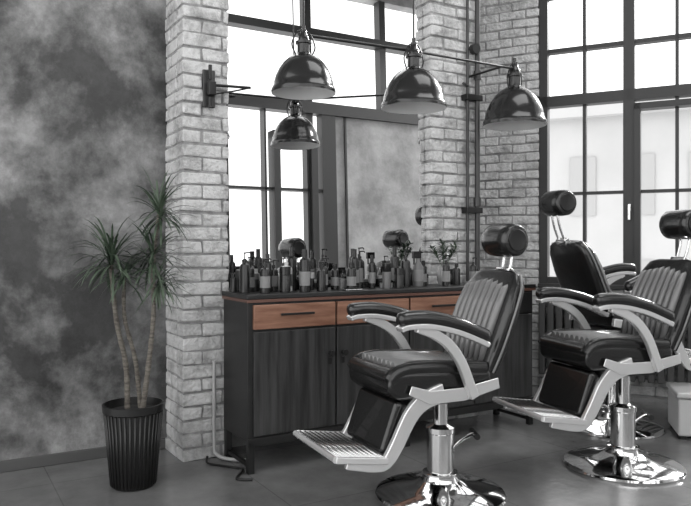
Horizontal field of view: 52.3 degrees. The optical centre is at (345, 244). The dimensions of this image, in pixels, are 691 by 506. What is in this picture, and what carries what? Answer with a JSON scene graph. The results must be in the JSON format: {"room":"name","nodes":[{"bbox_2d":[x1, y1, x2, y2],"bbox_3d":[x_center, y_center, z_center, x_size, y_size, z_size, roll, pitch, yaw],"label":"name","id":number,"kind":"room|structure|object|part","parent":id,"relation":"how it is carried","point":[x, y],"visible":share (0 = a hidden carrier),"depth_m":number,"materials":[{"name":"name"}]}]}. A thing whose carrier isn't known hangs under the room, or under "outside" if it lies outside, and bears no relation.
{"room":"salon","nodes":[
{"label":"salon","id":0,"kind":"room"},
{"bbox_2d":[0,0,166,460],"bbox_3d":[-2.554,-1.500,3.404,3.400,5.400,0.200,0,0,-31],"label":"wall","id":1,"kind":"structure","parent":0,"point":[83,84],"depth_m":3.90,"materials":[{"name":"paint"}]},
{"bbox_2d":[0,438,164,472],"bbox_3d":[-2.514,1.170,3.301,3.365,0.060,0.021,0,0,-30],"label":"baseboard","id":2,"kind":"structure","parent":1,"relation":"attached to","point":[99,452],"depth_m":3.84,"materials":[{"name":"grey"}]},
{"bbox_2d":[102,397,163,491],"bbox_3d":[-1.060,0.994,3.520,0.300,0.412,0.300,0,0,0],"label":"pot","id":3,"kind":"object","parent":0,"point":[132,425],"depth_m":3.42,"materials":[{"name":"black plastic"}]},
{"bbox_2d":[229,285,330,446],"bbox_3d":[-0.137,-1.500,4.718,2.100,5.400,0.390,0,0,-31],"label":"wall","id":4,"kind":"structure","parent":0,"point":[236,441],"depth_m":4.19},
{"bbox_2d":[212,361,245,461],"bbox_3d":[-0.631,0.923,3.902,0.246,0.546,0.038,0,0,16],"label":"conduit","id":5,"kind":"object","parent":4,"relation":"attached to","point":[215,453],"visible":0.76,"depth_m":3.93,"materials":[{"name":"grey metal"}]},
{"bbox_2d":[226,0,425,287],"bbox_3d":[-0.086,-0.930,4.454,1.429,2.360,0.025,0,-1,-30],"label":"wall mirror","id":6,"kind":"object","parent":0,"point":[339,174],"depth_m":4.41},
{"bbox_2d":[0,385,690,505],"bbox_3d":[1.823,1.200,3.265,10.800,0.001,6.576,0,0,-31],"label":"floor","id":7,"kind":"structure","parent":0,"point":[525,460],"depth_m":3.67,"materials":[{"name":"concrete"}]},
{"bbox_2d":[65,168,194,491],"bbox_3d":[-1.057,0.406,3.528,0.664,1.587,0.462,0,0,0],"label":"dracaena","id":8,"kind":"object","parent":7,"relation":"on","point":[132,425],"visible":1,"depth_m":3.47,"materials":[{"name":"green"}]},
{"bbox_2d":[165,0,228,461],"bbox_3d":[-0.864,-1.498,4.086,0.278,5.403,0.347,0,0,-31],"label":"brick column","id":9,"kind":"structure","parent":7,"relation":"on","point":[196,34],"depth_m":3.95,"materials":[{"name":"grey brick"}]},
{"bbox_2d":[202,64,250,107],"bbox_3d":[-0.668,-0.885,3.976,0.271,0.230,0.070,0,0,-31],"label":"wall bracket","id":10,"kind":"object","parent":9,"relation":"attached to","point":[209,85],"depth_m":3.93,"materials":[{"name":"black metal"}]},
{"bbox_2d":[205,456,252,480],"bbox_3d":[-0.615,1.187,3.752,0.109,0.026,0.465,0,0,-38],"label":"power cable","id":11,"kind":"object","parent":7,"relation":"on","point":[206,459],"visible":1,"depth_m":3.77,"materials":[{"name":"black rubber"}]},
{"bbox_2d":[222,283,535,474],"bbox_3d":[0.295,0.730,4.327,2.072,0.940,0.402,0,0,-31],"label":"base cabinet","id":12,"kind":"object","parent":7,"relation":"on","point":[287,356],"visible":0.51,"depth_m":3.88,"materials":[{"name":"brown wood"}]},
{"bbox_3d":[-0.662,1.117,3.970,0.035,0.165,0.035,0,0,-31],"label":"leg","id":13,"kind":"part","parent":12,"relation":"part of","materials":[{"name":"black wood"}]},
{"bbox_3d":[-0.582,1.160,3.835,0.019,0.020,0.300,0,0,-31],"label":"foot rail","id":14,"kind":"part","parent":12,"relation":"part of","materials":[{"name":"black metal"}]},
{"bbox_3d":[-0.500,1.117,3.695,0.035,0.165,0.035,0,0,-31],"label":"leg","id":15,"kind":"part","parent":12,"relation":"part of","materials":[{"name":"black wood"}]},
{"bbox_3d":[-0.273,0.380,3.816,0.490,0.130,0.026,0,0,-31],"label":"drawer","id":16,"kind":"part","parent":12,"relation":"part of","materials":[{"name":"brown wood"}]},
{"bbox_3d":[-0.273,0.732,3.817,0.490,0.547,0.024,0,0,-31],"label":"door","id":17,"kind":"part","parent":12,"relation":"part of","materials":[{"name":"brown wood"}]},
{"bbox_3d":[-0.259,0.369,3.793,0.200,0.012,0.029,0,0,-31],"label":"drawer handle","id":18,"kind":"part","parent":12,"relation":"part of","materials":[{"name":"black metal"}]},
{"bbox_3d":[-0.076,0.600,3.896,0.034,0.034,0.036,0,0,-31],"label":"door knob","id":19,"kind":"part","parent":12,"relation":"part of","materials":[{"name":"black metal"}]},
{"bbox_3d":[-0.004,0.600,3.938,0.034,0.034,0.036,0,0,-31],"label":"door knob","id":20,"kind":"part","parent":12,"relation":"part of","materials":[{"name":"black metal"}]},
{"bbox_3d":[0.161,0.380,4.072,0.490,0.130,0.026,0,0,-31],"label":"drawer","id":21,"kind":"part","parent":12,"relation":"part of","materials":[{"name":"brown wood"}]},
{"bbox_3d":[0.160,0.732,4.072,0.490,0.547,0.024,0,0,-31],"label":"door","id":22,"kind":"part","parent":12,"relation":"part of","materials":[{"name":"grey wood"}]},
{"bbox_2d":[222,283,535,299],"bbox_3d":[0.288,0.273,4.340,2.072,0.025,0.372,0,0,-31],"label":"countertop","id":23,"kind":"structure","parent":12,"relation":"on","point":[430,287],"depth_m":3.98,"materials":[{"name":"black wood"}]},
{"bbox_2d":[246,261,254,291],"bbox_3d":[-0.537,0.174,3.920,0.061,0.170,0.060,0,0,-31],"label":"bottle","id":24,"kind":"object","parent":23,"relation":"on","point":[252,272],"depth_m":3.90,"materials":[{"name":"black"}]},
{"bbox_2d":[260,258,271,292],"bbox_3d":[-0.434,0.165,3.805,0.059,0.188,0.057,0,0,12],"label":"pump bottle","id":25,"kind":"object","parent":23,"relation":"on","point":[264,272],"depth_m":3.78,"materials":[{"name":"black plastic"}]},
{"bbox_2d":[272,259,278,290],"bbox_3d":[-0.404,0.170,3.962,0.055,0.179,0.052,0,0,12],"label":"pump bottle","id":26,"kind":"object","parent":23,"relation":"on","point":[274,271],"depth_m":3.94,"materials":[{"name":"black plastic"}]},
{"bbox_2d":[317,261,326,290],"bbox_3d":[-0.136,0.175,3.971,0.051,0.169,0.055,0,0,19],"label":"pump bottle","id":27,"kind":"object","parent":23,"relation":"on","point":[321,274],"depth_m":3.95,"materials":[{"name":"black plastic"}]},
{"bbox_2d":[331,264,338,289],"bbox_3d":[-0.062,0.184,4.118,0.049,0.150,0.048,0,0,-31],"label":"bottle","id":28,"kind":"object","parent":23,"relation":"on","point":[334,272],"depth_m":4.10,"materials":[{"name":"black plastic"}]},
{"bbox_2d":[347,262,355,287],"bbox_3d":[0.034,0.179,4.093,0.057,0.160,0.056,0,0,-31],"label":"bottle","id":29,"kind":"object","parent":23,"relation":"on","point":[351,271],"depth_m":4.07,"materials":[{"name":"black glass"}]},
{"bbox_2d":[230,247,478,292],"bbox_3d":[0.162,0.136,4.262,1.751,0.246,0.334,0,0,-31],"label":"bottles","id":30,"kind":"object","parent":23,"relation":"on","point":[268,280],"visible":1,"depth_m":4.07,"materials":[{"name":"black"}]},
{"bbox_2d":[230,274,236,291],"bbox_3d":[-0.621,0.209,3.905,0.036,0.100,0.035,0,0,-31],"label":"bottle","id":31,"kind":"object","parent":30,"relation":"on","point":[233,281],"depth_m":3.89,"materials":[{"name":"black"}]},
{"bbox_2d":[236,270,239,290],"bbox_3d":[-0.593,0.200,3.956,0.049,0.120,0.049,0,0,-31],"label":"bottle","id":32,"kind":"object","parent":30,"relation":"on","point":[237,271],"depth_m":3.93,"materials":[{"name":"black"}]},
{"bbox_2d":[240,252,250,292],"bbox_3d":[-0.547,0.148,3.831,0.057,0.222,0.053,0,0,10],"label":"pump bottle","id":33,"kind":"object","parent":30,"relation":"on","point":[245,270],"depth_m":3.81,"materials":[{"name":"black plastic"}]},
{"bbox_2d":[255,273,259,290],"bbox_3d":[-0.513,0.209,3.968,0.058,0.100,0.057,0,0,-31],"label":"bottle","id":34,"kind":"object","parent":30,"relation":"on","point":[257,275],"depth_m":3.95,"materials":[{"name":"black"}]},
{"bbox_2d":[265,254,271,291],"bbox_3d":[-0.432,0.154,3.900,0.046,0.210,0.045,0,0,-31],"label":"bottle","id":35,"kind":"object","parent":30,"relation":"on","point":[269,266],"depth_m":3.89,"materials":[{"name":"black glass"}]},
{"bbox_2d":[278,273,279,289],"bbox_3d":[-0.398,0.200,4.059,0.044,0.120,0.043,0,0,-31],"label":"bottle","id":36,"kind":"object","parent":30,"relation":"on","point":[278,273],"depth_m":4.05,"materials":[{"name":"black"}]},
{"bbox_2d":[280,267,290,292],"bbox_3d":[-0.331,0.190,3.866,0.062,0.140,0.061,0,0,-31],"label":"bottle","id":37,"kind":"object","parent":30,"relation":"on","point":[285,272],"depth_m":3.84,"materials":[{"name":"black plastic"}]},
{"bbox_2d":[282,256,293,290],"bbox_3d":[-0.333,0.161,3.958,0.070,0.198,0.069,0,0,14],"label":"pump bottle","id":38,"kind":"object","parent":30,"relation":"on","point":[289,262],"depth_m":3.98,"materials":[{"name":"black plastic"}]},
{"bbox_2d":[287,248,296,290],"bbox_3d":[-0.305,0.137,4.010,0.054,0.245,0.053,0,0,-31],"label":"bottle","id":39,"kind":"object","parent":30,"relation":"on","point":[291,261],"depth_m":3.99,"materials":[{"name":"black plastic"}]},
{"bbox_2d":[299,249,309,291],"bbox_3d":[-0.226,0.142,3.905,0.061,0.235,0.060,0,0,-31],"label":"bottle","id":40,"kind":"object","parent":30,"relation":"on","point":[304,263],"depth_m":3.88,"materials":[{"name":"black"}]},
{"bbox_2d":[311,272,313,289],"bbox_3d":[-0.211,0.209,4.077,0.062,0.100,0.061,0,0,-31],"label":"bottle","id":41,"kind":"object","parent":30,"relation":"on","point":[312,273],"depth_m":4.06,"materials":[{"name":"black"}]},
{"bbox_2d":[322,257,328,289],"bbox_3d":[-0.125,0.165,4.080,0.053,0.188,0.050,0,0,11],"label":"pump bottle","id":42,"kind":"object","parent":30,"relation":"on","point":[325,268],"depth_m":4.07,"materials":[{"name":"black plastic"}]},
{"bbox_2d":[339,279,346,288],"bbox_3d":[-0.019,0.230,4.144,0.072,0.060,0.071,0,0,-31],"label":"bottle","id":43,"kind":"object","parent":30,"relation":"on","point":[342,282],"depth_m":4.11,"materials":[{"name":"black glass"}]},
{"bbox_2d":[342,289,362,290],"bbox_3d":[0.041,0.256,4.033,0.110,0.008,0.050,0,0,-31],"label":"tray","id":44,"kind":"object","parent":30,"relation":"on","point":[342,289],"depth_m":4.00,"materials":[{"name":"metal"}]},
{"bbox_2d":[351,249,358,287],"bbox_3d":[0.054,0.142,4.187,0.049,0.235,0.048,0,0,-31],"label":"bottle","id":45,"kind":"object","parent":30,"relation":"on","point":[354,259],"depth_m":4.17,"materials":[{"name":"black"}]},
{"bbox_2d":[358,247,363,287],"bbox_3d":[0.083,0.136,4.249,0.056,0.246,0.052,0,0,11],"label":"pump bottle","id":46,"kind":"object","parent":30,"relation":"on","point":[361,281],"depth_m":4.23,"materials":[{"name":"black plastic"}]},
{"bbox_2d":[363,279,368,286],"bbox_3d":[0.112,0.234,4.336,0.066,0.050,0.065,0,0,-31],"label":"bottle","id":47,"kind":"object","parent":30,"relation":"on","point":[365,281],"depth_m":4.31,"materials":[{"name":"black glass"}]},
{"bbox_2d":[369,255,374,287],"bbox_3d":[0.160,0.160,4.225,0.041,0.200,0.040,0,0,-31],"label":"bottle","id":48,"kind":"object","parent":30,"relation":"on","point":[371,264],"depth_m":4.21,"materials":[{"name":"black glass"}]},
{"bbox_2d":[376,278,381,286],"bbox_3d":[0.213,0.234,4.420,0.062,0.050,0.061,0,0,-31],"label":"bottle","id":49,"kind":"object","parent":30,"relation":"on","point":[377,279],"depth_m":4.39,"materials":[{"name":"black"}]},
{"bbox_2d":[379,280,392,287],"bbox_3d":[0.248,0.237,4.301,0.082,0.045,0.081,0,0,-31],"label":"bottle","id":50,"kind":"object","parent":30,"relation":"on","point":[380,281],"depth_m":4.28,"materials":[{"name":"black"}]},
{"bbox_2d":[390,247,398,286],"bbox_3d":[0.303,0.137,4.356,0.057,0.245,0.056,0,0,-31],"label":"bottle","id":51,"kind":"object","parent":30,"relation":"on","point":[394,259],"depth_m":4.33,"materials":[{"name":"black plastic"}]},
{"bbox_2d":[394,268,403,287],"bbox_3d":[0.323,0.200,4.252,0.062,0.120,0.061,0,0,-31],"label":"bottle","id":52,"kind":"object","parent":30,"relation":"on","point":[398,272],"depth_m":4.23,"materials":[{"name":"black plastic"}]},
{"bbox_2d":[401,249,410,286],"bbox_3d":[0.374,0.144,4.376,0.059,0.232,0.063,0,0,18],"label":"pump bottle","id":53,"kind":"object","parent":30,"relation":"on","point":[405,263],"depth_m":4.35,"materials":[{"name":"black plastic"}]},
{"bbox_2d":[410,270,412,284],"bbox_3d":[0.432,0.209,4.560,0.036,0.100,0.035,0,0,-31],"label":"bottle","id":54,"kind":"object","parent":30,"relation":"on","point":[411,282],"depth_m":4.55,"materials":[{"name":"black"}]},
{"bbox_2d":[412,251,422,286],"bbox_3d":[0.453,0.149,4.421,0.076,0.220,0.068,0,0,-31],"label":"spray bottle","id":55,"kind":"object","parent":30,"relation":"on","point":[417,271],"depth_m":4.40,"materials":[{"name":"black plastic"}]},
{"bbox_2d":[442,255,449,285],"bbox_3d":[0.635,0.161,4.435,0.052,0.198,0.048,0,0,10],"label":"pump bottle","id":56,"kind":"object","parent":30,"relation":"on","point":[446,267],"depth_m":4.42,"materials":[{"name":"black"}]},
{"bbox_2d":[469,257,476,279],"bbox_3d":[0.843,0.170,4.652,0.048,0.179,0.052,0,0,18],"label":"pump bottle","id":57,"kind":"object","parent":30,"relation":"on","point":[472,269],"depth_m":4.64,"materials":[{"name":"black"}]},
{"bbox_2d":[382,263,390,288],"bbox_3d":[0.246,0.184,4.207,0.054,0.150,0.053,0,0,-31],"label":"bottle","id":58,"kind":"object","parent":23,"relation":"on","point":[386,267],"depth_m":4.19,"materials":[{"name":"black plastic"}]},
{"bbox_2d":[421,261,426,285],"bbox_3d":[0.495,0.179,4.493,0.049,0.160,0.048,0,0,-31],"label":"bottle","id":59,"kind":"object","parent":23,"relation":"on","point":[422,262],"depth_m":4.47,"materials":[{"name":"black glass"}]},
{"bbox_2d":[437,266,450,284],"bbox_3d":[0.634,0.200,4.552,0.090,0.120,0.090,0,0,-31],"label":"vase","id":60,"kind":"object","parent":23,"relation":"on","point":[439,273],"depth_m":4.53,"materials":[{"name":"clear glass"}]},
{"bbox_2d":[429,238,460,284],"bbox_3d":[0.644,0.105,4.560,0.194,0.309,0.206,0,0,-31],"label":"sprig","id":61,"kind":"object","parent":23,"relation":"on","point":[443,250],"visible":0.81,"depth_m":4.55,"materials":[{"name":"grey plant"}]},
{"bbox_2d":[450,269,452,283],"bbox_3d":[0.716,0.209,4.669,0.054,0.100,0.053,0,0,-31],"label":"bottle","id":62,"kind":"object","parent":23,"relation":"on","point":[451,270],"depth_m":4.65,"materials":[{"name":"black"}]},
{"bbox_2d":[453,263,459,284],"bbox_3d":[0.722,0.190,4.580,0.048,0.140,0.047,0,0,-31],"label":"bottle","id":63,"kind":"object","parent":23,"relation":"on","point":[456,271],"depth_m":4.56,"materials":[{"name":"black glass"}]},
{"bbox_3d":[0.368,1.038,4.203,2.052,0.045,0.030,0,0,-31],"label":"plinth rail","id":64,"kind":"part","parent":12,"relation":"part of","materials":[{"name":"black metal"}]},
{"bbox_3d":[0.362,1.117,4.202,0.035,0.165,0.035,0,0,-31],"label":"leg","id":65,"kind":"part","parent":12,"relation":"part of","materials":[{"name":"black metal"}]},
{"bbox_3d":[0.594,0.380,4.327,0.490,0.130,0.026,0,0,-31],"label":"drawer","id":66,"kind":"part","parent":12,"relation":"part of","materials":[{"name":"brown wood"}]},
{"bbox_3d":[0.594,0.732,4.328,0.490,0.547,0.024,0,0,-31],"label":"door","id":67,"kind":"part","parent":12,"relation":"part of","materials":[{"name":"grey wood"}]},
{"bbox_3d":[0.607,0.369,4.304,0.200,0.012,0.029,0,0,-31],"label":"drawer handle","id":68,"kind":"part","parent":12,"relation":"part of","materials":[{"name":"black metal"}]},
{"bbox_3d":[1.069,1.117,4.991,0.035,0.165,0.035,0,0,-31],"label":"leg","id":69,"kind":"part","parent":12,"relation":"part of","materials":[{"name":"black metal"}]},
{"bbox_3d":[1.027,0.732,4.583,0.490,0.547,0.024,0,0,-31],"label":"door","id":70,"kind":"part","parent":12,"relation":"part of","materials":[{"name":"grey wood"}]},
{"bbox_3d":[1.149,1.160,4.855,0.019,0.020,0.300,0,0,-31],"label":"foot rail","id":71,"kind":"part","parent":12,"relation":"part of","materials":[{"name":"black metal"}]},
{"bbox_3d":[1.027,0.380,4.582,0.490,0.130,0.026,0,0,-31],"label":"drawer","id":72,"kind":"part","parent":12,"relation":"part of","materials":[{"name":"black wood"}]},
{"bbox_3d":[1.232,1.117,4.715,0.035,0.165,0.035,0,0,-31],"label":"leg","id":73,"kind":"part","parent":12,"relation":"part of","materials":[{"name":"black metal"}]},
{"bbox_2d":[293,224,527,505],"bbox_3d":[0.362,0.546,3.337,1.131,1.307,0.624,0,0,-25],"label":"barber chair","id":74,"kind":"object","parent":7,"relation":"on","point":[479,330],"visible":1,"depth_m":3.26,"materials":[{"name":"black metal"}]},
{"bbox_3d":[0.224,0.399,3.547,0.461,0.123,0.058,0,0,-25],"label":"arm rail","id":75,"kind":"part","parent":74,"relation":"part of","materials":[{"name":"white metal"}]},
{"bbox_3d":[0.345,0.615,3.329,0.543,0.130,0.421,0,0,-25],"label":"seat","id":76,"kind":"part","parent":74,"relation":"part of","materials":[{"name":"black leather"}]},
{"bbox_3d":[0.434,0.399,3.095,0.461,0.123,0.058,0,0,-25],"label":"arm rail","id":77,"kind":"part","parent":74,"relation":"part of","materials":[{"name":"white metal"}]},
{"bbox_3d":[0.492,0.655,3.143,0.480,0.089,0.007,0,0,-25],"label":"rail","id":78,"kind":"part","parent":74,"relation":"part of","materials":[{"name":"white metal"}]},
{"bbox_3d":[0.579,1.029,3.575,0.054,0.081,0.387,0,0,30],"label":"pump lever","id":79,"kind":"part","parent":74,"relation":"part of","materials":[{"name":"silver metal"}]},
{"bbox_3d":[0.685,0.362,3.487,0.105,0.500,0.430,25,-10,-23],"label":"backrest","id":80,"kind":"part","parent":74,"relation":"part of","materials":[{"name":"black leather"}]},
{"bbox_2d":[422,0,477,421],"bbox_3d":[0.722,-1.498,4.908,0.429,5.404,0.154,0,0,-31],"label":"brick column","id":81,"kind":"structure","parent":7,"relation":"on","point":[444,21],"depth_m":4.83,"materials":[{"name":"grey brick"}]},
{"bbox_2d":[461,0,482,280],"bbox_3d":[0.865,-1.975,4.865,0.185,4.450,0.095,0,0,-31],"label":"pipes","id":82,"kind":"object","parent":81,"relation":"attached to","point":[475,48],"depth_m":4.88,"materials":[{"name":"black metal"}]},
{"bbox_2d":[492,209,690,485],"bbox_3d":[1.417,0.501,3.791,1.150,1.398,0.624,0,0,-18],"label":"barber chair","id":83,"kind":"object","parent":7,"relation":"on","point":[656,315],"visible":1,"depth_m":3.69,"materials":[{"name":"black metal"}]},
{"bbox_3d":[1.296,0.354,4.014,0.461,0.123,0.058,0,0,-18],"label":"arm rail","id":84,"kind":"part","parent":83,"relation":"part of","materials":[{"name":"white"}]},
{"bbox_3d":[1.390,0.570,3.783,0.543,0.130,0.421,0,0,-18],"label":"seat","id":85,"kind":"part","parent":83,"relation":"part of","materials":[{"name":"black leather"}]},
{"bbox_3d":[1.450,0.354,3.540,0.461,0.123,0.058,0,0,-18],"label":"arm rail","id":86,"kind":"part","parent":83,"relation":"part of","materials":[{"name":"white metal"}]},
{"bbox_3d":[1.652,1.029,3.998,0.054,0.081,0.387,0,0,37],"label":"pump lever","id":87,"kind":"part","parent":83,"relation":"part of","materials":[{"name":"silver metal"}]},
{"bbox_3d":[1.513,0.611,3.580,0.480,0.089,0.007,0,0,-18],"label":"rail","id":88,"kind":"part","parent":83,"relation":"part of","materials":[{"name":"white metal"}]},
{"bbox_3d":[1.747,0.318,3.898,0.105,0.500,0.430,24,-7,-17],"label":"backrest","id":89,"kind":"part","parent":83,"relation":"part of","materials":[{"name":"black leather"}]},
{"bbox_2d":[539,190,690,440],"bbox_3d":[1.835,0.425,4.644,1.168,1.550,0.624,0,0,-17],"label":"barber chair","id":90,"kind":"object","parent":7,"relation":"on","point":[576,266],"visible":0.47,"depth_m":4.46,"materials":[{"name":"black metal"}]},
{"bbox_3d":[1.512,0.207,4.546,0.105,0.500,0.430,-24,7,-16],"label":"backrest","id":91,"kind":"part","parent":90,"relation":"part of","materials":[{"name":"black leather"}]},
{"bbox_3d":[1.871,0.460,4.655,0.543,0.130,0.421,0,0,-17],"label":"seat","id":92,"kind":"part","parent":90,"relation":"part of","materials":[{"name":"black leather"}]},
{"bbox_3d":[1.883,0.501,4.429,0.479,0.088,0.028,0,0,-17],"label":"rail","id":93,"kind":"part","parent":90,"relation":"part of","materials":[{"name":"white metal"}]},
{"bbox_3d":[1.815,0.244,4.899,0.461,0.123,0.058,0,0,-17],"label":"arm rail","id":94,"kind":"part","parent":90,"relation":"part of","materials":[{"name":"white metal"}]},
{"bbox_2d":[539,302,690,383],"bbox_3d":[2.686,0.830,5.392,2.362,0.740,0.090,0,0,27],"label":"radiator","id":95,"kind":"object","parent":7,"relation":"on","point":[546,310],"visible":0.17,"depth_m":5.78,"materials":[{"name":"grey metal"}]},
{"bbox_2d":[666,382,690,439],"bbox_3d":[2.290,1.055,4.460,0.420,0.290,0.380,0,0,15],"label":"storage box","id":96,"kind":"object","parent":7,"relation":"on","point":[679,393],"visible":1,"depth_m":4.34,"materials":[{"name":"grey plastic"}]},
{"bbox_3d":[2.290,0.927,4.460,0.420,0.035,0.380,0,0,15],"label":"lid","id":97,"kind":"part","parent":96,"relation":"part of","materials":[{"name":"grey plastic"}]},
{"bbox_2d":[298,32,512,77],"bbox_3d":[0.414,-1.124,4.163,0.343,0.137,1.809,0,0,42],"label":"rail","id":98,"kind":"object","parent":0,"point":[497,66],"visible":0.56,"depth_m":3.98,"materials":[{"name":"black metal"}]},
{"bbox_3d":[0.939,-1.170,4.763,0.016,0.015,0.345,0,0,-31],"label":"wall arm","id":99,"kind":"part","parent":98,"relation":"part of","materials":[{"name":"black metal"}]},
{"bbox_2d":[483,58,546,130],"bbox_3d":[1.136,-1.028,4.731,0.423,0.454,0.423,0,0,-31],"label":"pendant lamp","id":100,"kind":"object","parent":98,"relation":"hanging from","point":[515,107],"visible":1,"depth_m":4.62,"materials":[{"name":"grey metal"}]},
{"bbox_3d":[1.136,-0.914,4.731,0.419,0.224,0.419,0,0,-31],"label":"lamp shade","id":101,"kind":"part","parent":100,"relation":"part of","materials":[{"name":"grey"}]},
{"bbox_2d":[480,0,686,396],"bbox_3d":[3.318,-1.498,5.327,5.459,5.405,0.314,0,0,27],"label":"wall","id":102,"kind":"structure","parent":0,"point":[509,29],"depth_m":6.11,"materials":[{"name":"white brick"}]},
{"bbox_2d":[538,283,623,289],"bbox_3d":[3.683,0.343,5.017,4.520,0.035,0.181,0,0,27],"label":"sill","id":103,"kind":"structure","parent":102,"relation":"attached to","point":[540,285],"depth_m":5.88,"materials":[{"name":"grey"}]},
{"bbox_2d":[539,0,690,284],"bbox_3d":[3.687,-1.688,5.026,4.520,4.025,0.120,0,0,27],"label":"window","id":104,"kind":"structure","parent":102,"relation":"in","point":[631,191],"depth_m":5.71,"materials":[{"name":"grey"}]},
{"bbox_2d":[628,204,630,219],"bbox_3d":[2.280,-0.265,5.655,0.024,0.130,0.065,0,0,27],"label":"handle","id":105,"kind":"object","parent":104,"relation":"attached to","point":[629,205],"visible":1,"depth_m":5.63,"materials":[{"name":"silver metal"}]},
{"bbox_3d":[2.269,-0.260,5.633,0.020,0.120,0.015,0,0,27],"label":"lever","id":106,"kind":"part","parent":105,"relation":"part of","materials":[{"name":"silver metal"}]},
{"label":"ceiling","id":107,"kind":"structure","parent":0,"visible":0},
{"bbox_2d":[271,0,335,99],"bbox_3d":[-0.210,-2.479,3.520,0.324,3.443,0.324,0,0,-31],"label":"pendant lamp","id":108,"kind":"object","parent":107,"relation":"hanging from","point":[302,76],"visible":1,"depth_m":3.44,"materials":[{"name":"grey metal"}]},
{"bbox_3d":[-0.210,-0.843,3.520,0.320,0.169,0.320,0,0,-31],"label":"lamp shade","id":109,"kind":"part","parent":108,"relation":"part of","materials":[{"name":"grey"}]},
{"bbox_2d":[381,0,446,113],"bbox_3d":[0.374,-2.475,3.865,0.361,3.450,0.361,0,0,-31],"label":"pendant lamp","id":110,"kind":"object","parent":107,"relation":"hanging from","point":[413,90],"visible":1,"depth_m":3.78,"materials":[{"name":"grey metal"}]},
{"bbox_3d":[0.374,-0.846,3.865,0.357,0.190,0.357,0,0,-31],"label":"lamp shade","id":111,"kind":"part","parent":110,"relation":"part of","materials":[{"name":"grey"}]},
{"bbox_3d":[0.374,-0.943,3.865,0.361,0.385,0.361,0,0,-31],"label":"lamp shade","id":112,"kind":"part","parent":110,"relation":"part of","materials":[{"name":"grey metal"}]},
{"label":"outside","id":113,"kind":"structure","parent":0,"visible":0},
{"bbox_2d":[550,97,690,275],"bbox_3d":[9.918,2.175,13.457,20.000,10.050,3.250,0,0,27],"label":"neighbouring building","id":114,"kind":"structure","parent":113,"point":[604,122],"depth_m":14.19,"materials":[{"name":"grey"}]}
]}

